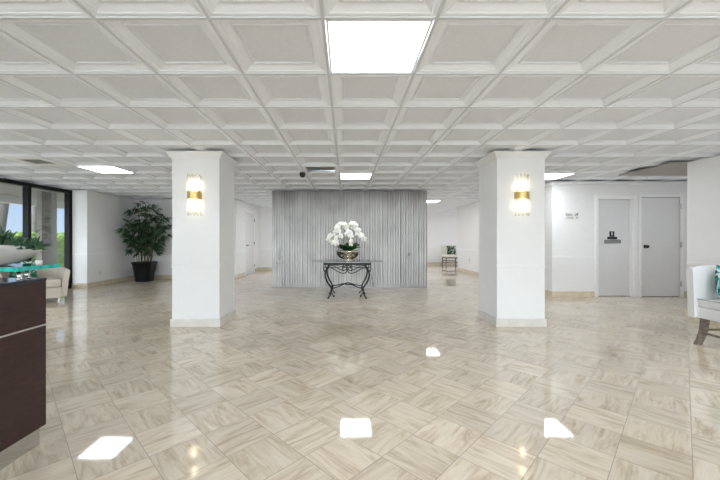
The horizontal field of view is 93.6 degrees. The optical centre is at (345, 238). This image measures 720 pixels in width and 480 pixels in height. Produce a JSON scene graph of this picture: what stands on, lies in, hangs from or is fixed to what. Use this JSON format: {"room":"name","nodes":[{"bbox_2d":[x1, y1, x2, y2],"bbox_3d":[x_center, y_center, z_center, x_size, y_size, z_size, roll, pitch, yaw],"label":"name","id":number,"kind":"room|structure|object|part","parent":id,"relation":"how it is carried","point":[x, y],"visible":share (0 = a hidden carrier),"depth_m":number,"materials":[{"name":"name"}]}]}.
{"room":"lobby","nodes":[
{"label":"lobby","id":0,"kind":"room"},
{"bbox_2d":[72,190,135,282],"bbox_3d":[-6.500,0.005,9.150,0.440,2.370,1.900,0,0,0],"label":"wall","id":1,"kind":"structure","parent":0,"point":[95,215],"depth_m":8.57,"materials":[{"name":"white paint"}]},
{"bbox_2d":[30,183,70,288],"bbox_3d":[-6.710,0.005,7.635,0.120,2.370,1.050,0,0,0],"label":"window","id":2,"kind":"structure","parent":1,"relation":"in","point":[67,193],"depth_m":8.12,"materials":[{"name":"black metal"}]},
{"bbox_2d":[71,190,71,287],"bbox_3d":[-6.710,0.005,8.180,0.140,2.370,0.040,0,0,0],"label":"trim","id":3,"kind":"structure","parent":1,"relation":"attached to","point":[71,190],"depth_m":8.18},
{"bbox_2d":[72,253,86,254],"bbox_3d":[-6.457,0.367,8.197,0.366,0.045,0.006,0,0,0],"label":"trim","id":4,"kind":"structure","parent":1,"relation":"attached to","point":[72,253],"depth_m":8.20,"materials":[{"name":"white paint"}]},
{"bbox_2d":[72,283,87,287],"bbox_3d":[-6.450,1.133,8.190,0.380,0.115,0.020,0,0,0],"label":"baseboard","id":5,"kind":"structure","parent":1,"relation":"attached to","point":[74,285],"depth_m":8.18,"materials":[{"name":"beige stone"}]},
{"bbox_2d":[88,275,134,287],"bbox_3d":[-6.270,1.133,9.140,0.020,0.115,1.880,0,0,0],"label":"baseboard","id":6,"kind":"structure","parent":1,"relation":"attached to","point":[105,282],"depth_m":8.98,"materials":[{"name":"beige stone"}]},
{"bbox_2d":[87,251,135,254],"bbox_3d":[-6.277,0.367,9.150,0.006,0.045,1.900,0,0,0],"label":"trim","id":7,"kind":"structure","parent":1,"relation":"attached to","point":[119,251],"depth_m":8.84,"materials":[{"name":"white paint"}]},
{"bbox_2d":[136,200,237,274],"bbox_3d":[-5.090,0.005,10.175,3.620,2.370,0.150,0,0,0],"label":"wall","id":8,"kind":"structure","parent":0,"point":[163,267],"depth_m":10.10,"materials":[{"name":"white paint"}]},
{"bbox_2d":[154,275,236,278],"bbox_3d":[-4.770,1.133,10.090,3.020,0.115,0.020,0,0,0],"label":"baseboard","id":9,"kind":"structure","parent":8,"relation":"attached to","point":[155,276],"depth_m":10.08,"materials":[{"name":"beige stone"}]},
{"bbox_2d":[165,151,239,326],"bbox_3d":[-2.036,0.005,4.890,0.768,2.370,0.744,0,0,0],"label":"column","id":10,"kind":"structure","parent":0,"point":[203,246],"depth_m":4.58,"materials":[{"name":"white paint"}]},
{"bbox_2d":[187,174,201,215],"bbox_3d":[-2.040,-0.588,4.525,0.197,0.558,0.111,0,0,0],"label":"wall sconce","id":11,"kind":"object","parent":10,"relation":"attached to","point":[194,194],"visible":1,"depth_m":4.50,"materials":[{"name":"white glass"}]},
{"bbox_3d":[-2.107,-0.579,4.510,0.021,0.540,0.020,0,0,0],"label":"glass rod","id":12,"kind":"part","parent":11,"relation":"part of","materials":[{"name":"white glass"}]},
{"bbox_3d":[-2.120,-0.597,4.531,0.021,0.540,0.020,0,0,0],"label":"glass rod","id":13,"kind":"part","parent":11,"relation":"part of","materials":[{"name":"white glass"}]},
{"bbox_3d":[-2.065,-0.579,4.484,0.021,0.540,0.020,0,0,0],"label":"glass rod","id":14,"kind":"part","parent":11,"relation":"part of","materials":[{"name":"white glass"}]},
{"bbox_3d":[-2.040,-0.597,4.480,0.021,0.540,0.020,0,0,0],"label":"glass rod","id":15,"kind":"part","parent":11,"relation":"part of","materials":[{"name":"white glass"}]},
{"bbox_3d":[-2.015,-0.579,4.484,0.021,0.540,0.020,0,0,0],"label":"glass rod","id":16,"kind":"part","parent":11,"relation":"part of","materials":[{"name":"white glass"}]},
{"bbox_3d":[-1.992,-0.597,4.494,0.021,0.540,0.020,0,0,0],"label":"glass rod","id":17,"kind":"part","parent":11,"relation":"part of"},
{"bbox_3d":[-2.040,-0.585,4.574,0.110,0.320,0.012,0,0,0],"label":"plate","id":18,"kind":"part","parent":11,"relation":"part of","materials":[{"name":"gold metal"}]},
{"bbox_3d":[-1.974,-0.579,4.510,0.021,0.540,0.020,0,0,0],"label":"glass rod","id":19,"kind":"part","parent":11,"relation":"part of","materials":[{"name":"white glass"}]},
{"bbox_3d":[-1.960,-0.597,4.531,0.021,0.540,0.020,0,0,0],"label":"glass rod","id":20,"kind":"part","parent":11,"relation":"part of","materials":[{"name":"white glass"}]},
{"bbox_3d":[-2.036,-1.132,4.890,0.768,0.094,0.744,0,0,0],"label":"crown","id":21,"kind":"part","parent":10,"relation":"part of","materials":[{"name":"white paint"}]},
{"bbox_3d":[-2.036,0.367,4.890,0.660,0.045,0.636,0,0,0],"label":"chair rail","id":22,"kind":"part","parent":10,"relation":"part of","materials":[{"name":"white paint"}]},
{"bbox_2d":[238,200,258,273],"bbox_3d":[-3.355,0.005,11.505,0.150,2.370,2.510,0,0,0],"label":"wall","id":23,"kind":"structure","parent":0,"point":[242,206],"depth_m":10.82,"materials":[{"name":"white paint"}]},
{"bbox_2d":[237,272,244,278],"bbox_3d":[-3.270,1.133,10.525,0.020,0.115,0.850,0,0,0],"label":"baseboard","id":24,"kind":"structure","parent":23,"relation":"attached to","point":[241,274],"depth_m":10.49,"materials":[{"name":"beige stone"}]},
{"bbox_2d":[245,210,254,275],"bbox_3d":[-3.240,0.120,11.500,0.079,2.140,1.080,0,0,0],"label":"door","id":25,"kind":"structure","parent":23,"relation":"in","point":[249,215],"depth_m":11.42,"materials":[{"name":"grey paint"}]},
{"bbox_2d":[259,210,271,266],"bbox_3d":[-1.215,0.005,12.830,4.430,2.370,0.140,0,0,0],"label":"wall","id":26,"kind":"structure","parent":0,"point":[265,216],"depth_m":12.76,"materials":[{"name":"white paint"}]},
{"bbox_2d":[259,267,271,270],"bbox_3d":[-1.140,1.133,12.750,4.280,0.115,0.020,0,0,0],"label":"baseboard","id":27,"kind":"structure","parent":26,"relation":"attached to","point":[260,268],"depth_m":12.74,"materials":[{"name":"beige stone"}]},
{"bbox_2d":[272,191,426,287],"bbox_3d":[0.086,0.005,9.239,3.802,2.370,1.922,0,0,0],"label":"wall","id":28,"kind":"structure","parent":0,"point":[393,223],"depth_m":8.29,"materials":[{"name":"grey wood"}]},
{"bbox_3d":[0.086,1.175,8.290,3.802,0.030,0.023,0,0,0],"label":"rail","id":29,"kind":"part","parent":28,"relation":"part of","materials":[{"name":"silver metal"}]},
{"bbox_2d":[0,265,719,479],"bbox_3d":[0.275,1.250,4.800,14.450,0.120,22.000,0,0,0],"label":"floor","id":30,"kind":"structure","parent":0,"point":[301,383],"depth_m":2.69,"materials":[{"name":"tile"}]},
{"bbox_2d":[0,178,29,260],"bbox_3d":[-6.710,0.005,6.585,0.120,2.370,1.050,0,0,0],"label":"window","id":31,"kind":"structure","parent":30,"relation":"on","point":[26,186],"depth_m":7.08,"materials":[{"name":"black metal"}]},
{"bbox_2d":[0,264,59,469],"bbox_3d":[-2.192,0.672,1.081,0.857,1.036,2.067,0,0,0],"label":"reception desk","id":32,"kind":"object","parent":30,"relation":"on","point":[23,323],"visible":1,"depth_m":1.84,"materials":[{"name":"brown wood"}]},
{"bbox_3d":[-1.830,0.203,1.895,0.034,0.050,0.034,0,0,0],"label":"shelf post","id":33,"kind":"part","parent":32,"relation":"part of","materials":[{"name":"metal"}]},
{"bbox_2d":[0,278,46,286],"bbox_3d":[-2.158,0.236,1.020,0.789,0.017,1.944,0,0,0],"label":"countertop","id":34,"kind":"structure","parent":32,"relation":"on","point":[3,281],"depth_m":1.86,"materials":[{"name":"black stone"}]},
{"bbox_2d":[0,227,51,264],"bbox_3d":[-2.216,0.035,1.988,0.958,0.237,0.253,0,0,0],"label":"succulent planter","id":35,"kind":"object","parent":32,"relation":"on","point":[12,251],"visible":1,"depth_m":1.95,"materials":[{"name":"ceramic"}]},
{"bbox_2d":[0,245,41,264],"bbox_3d":[-2.230,0.092,1.985,0.870,0.122,0.230,0,0,0],"label":"bowl","id":36,"kind":"object","parent":35,"relation":"attached to","point":[9,254],"depth_m":1.94,"materials":[{"name":"ceramic"}]},
{"bbox_3d":[-1.852,0.203,1.965,0.034,0.050,0.034,0,0,0],"label":"shelf post","id":37,"kind":"part","parent":32,"relation":"part of","materials":[{"name":"metal"}]},
{"bbox_2d":[0,264,59,271],"bbox_3d":[-2.205,0.166,1.980,0.830,0.024,0.270,0,0,0],"label":"glass shelf","id":38,"kind":"object","parent":32,"relation":"attached to","point":[11,267],"depth_m":1.94,"materials":[{"name":"teal glass"}]},
{"bbox_2d":[35,260,42,264],"bbox_3d":[-1.845,0.141,2.030,0.034,0.026,0.034,0,0,0],"label":"candle cup","id":39,"kind":"object","parent":32,"relation":"on","point":[37,262],"visible":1,"depth_m":2.02,"materials":[{"name":"white plastic"}]},
{"bbox_2d":[0,266,69,301],"bbox_3d":[-5.953,0.858,6.379,0.960,0.665,1.020,0,0,40],"label":"armchair","id":40,"kind":"object","parent":30,"relation":"on","point":[57,280],"visible":0.44,"depth_m":6.42,"materials":[{"name":"beige fabric"}]},
{"bbox_2d":[9,260,37,277],"bbox_3d":[-6.020,0.580,6.300,0.177,0.346,0.400,0,0,40],"label":"throw pillow","id":41,"kind":"object","parent":40,"relation":"on","point":[33,273],"visible":0.26,"depth_m":6.32,"materials":[{"name":"green fabric"}]},
{"bbox_2d":[41,277,60,287],"bbox_3d":[-5.834,0.825,6.280,0.650,0.150,0.750,0,0,40],"label":"seat cushion","id":42,"kind":"object","parent":40,"relation":"on","point":[51,282],"depth_m":6.30,"materials":[{"name":"beige fabric"}]},
{"bbox_3d":[-5.846,1.002,6.289,0.620,0.195,0.760,0,0,40],"label":"seat","id":43,"kind":"part","parent":40,"relation":"part of","materials":[{"name":"beige fabric"}]},
{"bbox_2d":[113,201,171,281],"bbox_3d":[-5.545,0.047,9.459,1.389,2.287,1.181,0,0,0],"label":"potted palm","id":44,"kind":"object","parent":30,"relation":"on","point":[144,271],"visible":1,"depth_m":9.41,"materials":[{"name":"green plant"}]},
{"bbox_2d":[131,261,157,281],"bbox_3d":[-5.700,0.917,9.560,0.570,0.545,0.570,0,0,0],"label":"pot","id":45,"kind":"object","parent":44,"relation":"attached to","point":[144,271],"depth_m":9.36,"materials":[{"name":"black plastic"}]},
{"bbox_2d":[312,259,382,298],"bbox_3d":[0.025,0.820,7.020,1.477,0.740,0.947,0,0,0],"label":"console table","id":46,"kind":"object","parent":30,"relation":"on","point":[330,262],"visible":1,"depth_m":6.76,"materials":[{"name":"black metal"}]},
{"bbox_3d":[-0.350,0.846,6.735,0.179,0.688,0.076,0,0,-23],"label":"leg","id":47,"kind":"part","parent":46,"relation":"part of","materials":[{"name":"black metal"}]},
{"bbox_2d":[326,221,366,260],"bbox_3d":[0.035,0.034,6.947,0.642,0.831,0.673,0,0,36],"label":"potted orchid","id":48,"kind":"object","parent":46,"relation":"on","point":[347,253],"visible":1,"depth_m":6.87,"materials":[{"name":"white plant"}]},
{"bbox_2d":[335,250,359,260],"bbox_3d":[0.035,0.346,7.000,0.514,0.206,0.514,0,0,0],"label":"bowl","id":49,"kind":"object","parent":48,"relation":"attached to","point":[347,255],"depth_m":6.83,"materials":[{"name":"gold metal"}]},
{"bbox_3d":[0.025,0.457,7.020,1.460,0.014,0.920,0,0,0],"label":"glass","id":50,"kind":"part","parent":46,"relation":"part of","materials":[{"name":"clear glass"}]},
{"bbox_3d":[0.400,0.846,7.305,0.179,0.688,0.076,0,0,-23],"label":"leg","id":51,"kind":"part","parent":46,"relation":"part of","materials":[{"name":"black metal"}]},
{"bbox_3d":[0.403,0.846,6.740,0.156,0.688,0.122,0,0,0],"label":"leg","id":52,"kind":"part","parent":46,"relation":"part of","materials":[{"name":"black metal"}]},
{"bbox_2d":[441,246,457,266],"bbox_3d":[4.570,0.741,14.726,0.660,0.903,0.668,0,0,0],"label":"chair","id":53,"kind":"object","parent":30,"relation":"on","point":[444,254],"visible":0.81,"depth_m":14.96,"materials":[{"name":"beige fabric"}]},
{"bbox_3d":[4.570,0.530,15.010,0.660,0.480,0.100,0,0,0],"label":"backrest","id":54,"kind":"part","parent":53,"relation":"part of","materials":[{"name":"beige fabric"}]},
{"bbox_3d":[4.570,0.740,14.710,0.660,0.100,0.620,0,0,0],"label":"seat","id":55,"kind":"part","parent":53,"relation":"part of","materials":[{"name":"beige fabric"}]},
{"bbox_2d":[447,246,455,253],"bbox_3d":[4.620,0.485,14.820,0.400,0.388,0.176,0,0,0],"label":"throw pillow","id":56,"kind":"object","parent":53,"relation":"on","point":[450,249],"visible":1,"depth_m":14.76,"materials":[{"name":"green fabric"}]},
{"bbox_2d":[686,265,719,344],"bbox_3d":[4.282,0.700,3.345,0.775,0.980,1.050,0,0,0],"label":"armchair","id":57,"kind":"object","parent":30,"relation":"on","point":[703,302],"visible":0.98,"depth_m":3.79,"materials":[{"name":"white fabric"}]},
{"bbox_3d":[4.017,1.035,3.820,0.147,0.310,0.048,0,0,0],"label":"leg","id":58,"kind":"part","parent":57,"relation":"part of","materials":[{"name":"grey wood"}]},
{"bbox_3d":[4.255,0.574,3.833,0.720,0.612,0.075,0,0,0],"label":"arm","id":59,"kind":"part","parent":57,"relation":"part of","materials":[{"name":"white fabric"}]},
{"bbox_3d":[4.263,0.823,3.350,0.615,0.125,1.020,0,0,0],"label":"seat rail","id":60,"kind":"part","parent":57,"relation":"part of","materials":[{"name":"white fabric"}]},
{"bbox_2d":[699,299,719,309],"bbox_3d":[4.247,0.712,3.346,0.605,0.093,0.892,0,0,0],"label":"seat cushion","id":61,"kind":"object","parent":57,"relation":"on","point":[704,304],"depth_m":3.68,"materials":[{"name":"white fabric"}]},
{"bbox_2d":[715,265,719,295],"bbox_3d":[4.180,0.485,3.665,0.430,0.410,0.151,0,0,-6],"label":"throw pillow","id":62,"kind":"object","parent":57,"relation":"on","point":[717,271],"visible":1,"depth_m":3.66,"materials":[{"name":"teal fabric"}]},
{"bbox_2d":[0,0,719,212],"bbox_3d":[0.486,-1.187,4.557,14.640,0.054,21.350,0,0,0],"label":"ceiling","id":63,"kind":"structure","parent":0,"point":[611,88],"depth_m":2.82,"materials":[{"name":"white paint"}]},
{"bbox_2d":[0,157,71,165],"bbox_3d":[-4.699,-1.206,5.167,0.585,0.059,0.585,0,0,0],"label":"ceiling vent","id":64,"kind":"object","parent":63,"relation":"in","point":[36,161],"visible":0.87,"depth_m":5.13,"materials":[{"name":"white metal"}]},
{"bbox_2d":[77,166,131,172],"bbox_3d":[-4.088,-1.192,5.777,0.585,0.021,0.585,0,0,0],"label":"recessed light","id":65,"kind":"object","parent":63,"relation":"in","point":[101,169],"visible":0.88,"depth_m":5.77,"materials":[{"name":"white paint"}]},
{"bbox_2d":[299,170,304,177],"bbox_3d":[-0.755,-1.121,5.860,0.104,0.118,0.104,0,0,0],"label":"security camera","id":66,"kind":"object","parent":63,"relation":"attached to","point":[302,172],"visible":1,"depth_m":5.82,"materials":[{"name":"black plastic"}]},
{"bbox_2d":[302,166,337,172],"bbox_3d":[-0.428,-1.206,5.777,0.585,0.059,0.585,0,0,0],"label":"ceiling vent","id":67,"kind":"object","parent":63,"relation":"in","point":[311,169],"visible":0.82,"depth_m":5.87,"materials":[{"name":"white metal"}]},
{"bbox_2d":[340,174,371,178],"bbox_3d":[0.181,-1.192,6.387,0.585,0.021,0.585,0,0,0],"label":"recessed light","id":68,"kind":"object","parent":63,"relation":"in","point":[342,176],"visible":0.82,"depth_m":6.41,"materials":[{"name":"white paint"}]},
{"bbox_2d":[325,20,433,72],"bbox_3d":[0.181,-1.192,2.117,0.585,0.021,0.585,0,0,0],"label":"recessed light","id":69,"kind":"object","parent":63,"relation":"in","point":[354,46],"visible":0.85,"depth_m":2.06,"materials":[{"name":"white paint"}]},
{"bbox_2d":[306,21,433,175],"bbox_3d":[0.375,-1.320,4.825,14.450,0.040,22.050,0,0,0],"label":"frame","id":70,"kind":"object","parent":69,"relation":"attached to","point":[325,21],"depth_m":2.65,"materials":[{"name":"white metal"}]},
{"bbox_2d":[545,174,571,178],"bbox_3d":[3.841,-1.192,6.387,0.585,0.021,0.585,0,0,0],"label":"recessed light","id":71,"kind":"object","parent":63,"relation":"in","point":[547,176],"visible":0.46,"depth_m":6.31,"materials":[{"name":"white paint"}]},
{"bbox_2d":[427,215,457,261],"bbox_3d":[3.750,0.005,15.575,5.700,2.370,0.150,0,0,0],"label":"wall","id":72,"kind":"structure","parent":0,"point":[442,230],"depth_m":15.50,"materials":[{"name":"white paint"}]},
{"bbox_2d":[427,262,457,264],"bbox_3d":[3.750,1.133,15.490,5.500,0.115,0.020,0,0,0],"label":"baseboard","id":73,"kind":"structure","parent":72,"relation":"attached to","point":[428,263],"depth_m":15.48,"materials":[{"name":"beige stone"}]},
{"bbox_2d":[427,213,457,214],"bbox_3d":[3.750,-1.145,15.480,5.500,0.070,0.040,0,0,0],"label":"trim","id":74,"kind":"structure","parent":72,"relation":"attached to","point":[427,213],"depth_m":15.46,"materials":[{"name":"white paint"}]},
{"bbox_2d":[458,185,558,290],"bbox_3d":[4.315,0.005,9.895,0.150,2.370,5.890,0,0,0],"label":"wall","id":75,"kind":"structure","parent":0,"point":[468,217],"depth_m":7.18,"materials":[{"name":"white paint"}]},
{"bbox_2d":[457,248,551,257],"bbox_3d":[4.237,0.367,9.892,0.006,0.045,5.896,0,0,0],"label":"trim","id":76,"kind":"structure","parent":75,"relation":"attached to","point":[547,256],"depth_m":11.22,"materials":[{"name":"white paint"}]},
{"bbox_2d":[457,267,552,296],"bbox_3d":[4.230,1.133,9.895,0.020,0.115,5.930,0,0,0],"label":"baseboard","id":77,"kind":"structure","parent":75,"relation":"attached to","point":[547,292],"depth_m":11.10,"materials":[{"name":"beige stone"}]},
{"bbox_2d":[457,181,552,209],"bbox_3d":[4.225,-1.145,9.875,0.030,0.070,5.930,0,0,0],"label":"trim","id":78,"kind":"structure","parent":75,"relation":"attached to","point":[548,183],"depth_m":10.99,"materials":[{"name":"white paint"}]},
{"bbox_2d":[473,151,551,326],"bbox_3d":[2.371,0.005,4.890,0.774,2.370,0.744,0,0,0],"label":"column","id":79,"kind":"structure","parent":0,"point":[511,263],"depth_m":4.58,"materials":[{"name":"white paint"}]},
{"bbox_3d":[2.371,0.367,4.890,0.666,0.045,0.636,0,0,0],"label":"chair rail","id":80,"kind":"part","parent":79,"relation":"part of","materials":[{"name":"white paint"}]},
{"bbox_3d":[2.371,-1.132,4.890,0.774,0.094,0.744,0,0,0],"label":"crown","id":81,"kind":"part","parent":79,"relation":"part of","materials":[{"name":"white paint"}]},
{"bbox_2d":[514,174,529,215],"bbox_3d":[2.370,-0.588,4.525,0.197,0.558,0.111,0,0,0],"label":"wall sconce","id":82,"kind":"object","parent":79,"relation":"attached to","point":[521,194],"visible":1,"depth_m":4.50,"materials":[{"name":"white glass"}]},
{"bbox_3d":[2.290,-0.597,4.531,0.021,0.540,0.020,0,0,0],"label":"glass rod","id":83,"kind":"part","parent":82,"relation":"part of","materials":[{"name":"white glass"}]},
{"bbox_3d":[2.322,-0.597,4.494,0.021,0.540,0.020,0,0,0],"label":"glass rod","id":84,"kind":"part","parent":82,"relation":"part of","materials":[{"name":"white glass"}]},
{"bbox_3d":[2.370,-0.585,4.574,0.110,0.320,0.012,0,0,0],"label":"plate","id":85,"kind":"part","parent":82,"relation":"part of","materials":[{"name":"white glass"}]},
{"bbox_3d":[2.345,-0.579,4.484,0.021,0.540,0.020,0,0,0],"label":"glass rod","id":86,"kind":"part","parent":82,"relation":"part of","materials":[{"name":"white glass"}]},
{"bbox_3d":[2.370,-0.597,4.480,0.021,0.540,0.020,0,0,0],"label":"glass rod","id":87,"kind":"part","parent":82,"relation":"part of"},
{"bbox_3d":[2.457,-0.579,4.556,0.021,0.540,0.020,0,0,0],"label":"glass rod","id":88,"kind":"part","parent":82,"relation":"part of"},
{"bbox_3d":[2.418,-0.597,4.494,0.021,0.540,0.020,0,0,0],"label":"glass rod","id":89,"kind":"part","parent":82,"relation":"part of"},
{"bbox_3d":[2.450,-0.597,4.531,0.021,0.540,0.020,0,0,0],"label":"glass rod","id":90,"kind":"part","parent":82,"relation":"part of","materials":[{"name":"white glass"}]},
{"bbox_2d":[559,185,686,296],"bbox_3d":[5.905,0.005,7.025,3.030,2.370,0.150,0,0,0],"label":"wall","id":91,"kind":"structure","parent":0,"point":[576,237],"depth_m":6.95,"materials":[{"name":"white paint"}]},
{"bbox_2d":[565,213,578,219],"bbox_3d":[4.645,-0.470,6.945,0.300,0.140,0.009,0,0,0],"label":"wall sign","id":92,"kind":"object","parent":91,"relation":"attached to","point":[568,216],"visible":1,"depth_m":6.94,"materials":[{"name":"white plastic"}]},
{"bbox_2d":[552,256,593,257],"bbox_3d":[4.670,0.367,6.947,0.860,0.045,0.006,0,0,0],"label":"trim","id":93,"kind":"structure","parent":91,"relation":"attached to","point":[552,256],"depth_m":6.94,"materials":[{"name":"white paint"}]},
{"bbox_2d":[553,291,594,296],"bbox_3d":[4.670,1.133,6.940,0.860,0.115,0.020,0,0,0],"label":"baseboard","id":94,"kind":"structure","parent":91,"relation":"attached to","point":[555,293],"depth_m":6.93,"materials":[{"name":"beige stone"}]},
{"bbox_2d":[595,195,635,296],"bbox_3d":[5.535,0.145,7.016,0.850,2.090,0.167,0,0,0],"label":"door","id":95,"kind":"structure","parent":91,"relation":"in","point":[615,263],"depth_m":7.02,"materials":[{"name":"grey paint"}]},
{"bbox_2d":[607,231,616,238],"bbox_3d":[5.525,-0.077,7.016,0.200,0.165,0.007,0,0,0],"label":"restroom sign","id":96,"kind":"object","parent":95,"relation":"attached to","point":[611,233],"visible":1,"depth_m":7.01,"materials":[{"name":"black plastic"}]},
{"bbox_2d":[604,240,620,242],"bbox_3d":[5.530,0.051,7.013,0.340,0.077,0.015,0,0,0],"label":"plate","id":97,"kind":"object","parent":95,"relation":"attached to","point":[605,241],"visible":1,"depth_m":7.01,"materials":[{"name":"silver metal"}]},
{"bbox_2d":[553,181,686,184],"bbox_3d":[5.770,-1.145,6.930,3.060,0.070,0.040,0,0,0],"label":"trim","id":98,"kind":"structure","parent":91,"relation":"attached to","point":[554,182],"depth_m":6.91,"materials":[{"name":"white paint"}]},
{"bbox_2d":[638,194,683,296],"bbox_3d":[6.470,0.135,6.940,0.920,2.110,0.120,0,0,0],"label":"door","id":99,"kind":"structure","parent":91,"relation":"in","point":[658,218],"depth_m":6.96,"materials":[{"name":"grey paint"}]},
{"bbox_2d":[687,160,696,308],"bbox_3d":[6.335,0.005,5.125,2.170,2.370,0.150,0,0,0],"label":"wall","id":100,"kind":"structure","parent":0,"point":[691,166],"depth_m":5.14,"materials":[{"name":"white paint"}]},
{"bbox_2d":[697,155,719,265],"bbox_3d":[5.325,0.005,-0.525,0.150,2.370,11.150,0,0,0],"label":"wall","id":101,"kind":"structure","parent":0,"point":[708,169],"depth_m":4.90,"materials":[{"name":"white paint"}]},
{"bbox_2d":[685,309,719,323],"bbox_3d":[5.240,1.133,-0.390,0.020,0.115,11.220,0,0,0],"label":"baseboard","id":102,"kind":"structure","parent":101,"relation":"attached to","point":[686,310],"depth_m":5.11,"materials":[{"name":"beige stone"}]},
{"bbox_2d":[687,261,719,264],"bbox_3d":[5.247,0.367,-0.397,0.006,0.045,11.206,0,0,0],"label":"trim","id":103,"kind":"structure","parent":101,"relation":"attached to","point":[689,263],"depth_m":5.00,"materials":[{"name":"white paint"}]},
{"label":"outside","id":104,"kind":"structure","parent":0,"visible":0},
{"bbox_3d":[0.000,1.420,5.000,120.000,0.180,130.000,0,0,0],"label":"ground","id":105,"kind":"structure","parent":104,"visible":0},
{"bbox_2d":[0,203,8,232],"bbox_3d":[-9.727,-1.730,10.000,5.054,6.153,5.106,0,0,0],"label":"palm tree","id":106,"kind":"object","parent":105,"relation":"on","point":[4,207],"visible":0.02,"depth_m":9.96,"materials":[{"name":"grey plant"}]},
{"bbox_2d":[31,206,35,231],"bbox_3d":[-13.827,-1.736,15.100,5.054,6.140,5.106,0,0,0],"label":"palm tree","id":107,"kind":"object","parent":105,"relation":"on","point":[33,215],"visible":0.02,"depth_m":15.02,"materials":[{"name":"grey plant"}]},
{"bbox_2d":[8,231,63,266],"bbox_3d":[-12.598,0.508,14.008,1.452,1.644,10.179,0,0,0],"label":"hedge","id":108,"kind":"object","parent":105,"relation":"on","point":[60,236],"visible":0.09,"depth_m":14.27,"materials":[{"name":"green plant"}]},
{"bbox_2d":[36,191,56,263],"bbox_3d":[-7.865,0.050,8.890,0.130,2.560,0.460,0,0,0],"label":"pillar","id":109,"kind":"structure","parent":105,"relation":"on","point":[46,202],"depth_m":8.83,"materials":[{"name":"beige paint"}]},
{"bbox_2d":[0,183,63,201],"bbox_3d":[-8.125,-1.295,4.000,2.550,0.130,24.000,0,0,0],"label":"soffit","id":110,"kind":"structure","parent":109,"relation":"on","point":[8,189],"depth_m":8.75,"materials":[{"name":"beige paint"}]},
{"bbox_2d":[0,194,63,208],"bbox_3d":[-9.500,-1.220,4.000,0.200,0.420,24.000,0,0,0],"label":"beam","id":111,"kind":"structure","parent":110,"relation":"attached to","point":[11,199],"depth_m":9.64,"materials":[{"name":"paint"}]}
]}

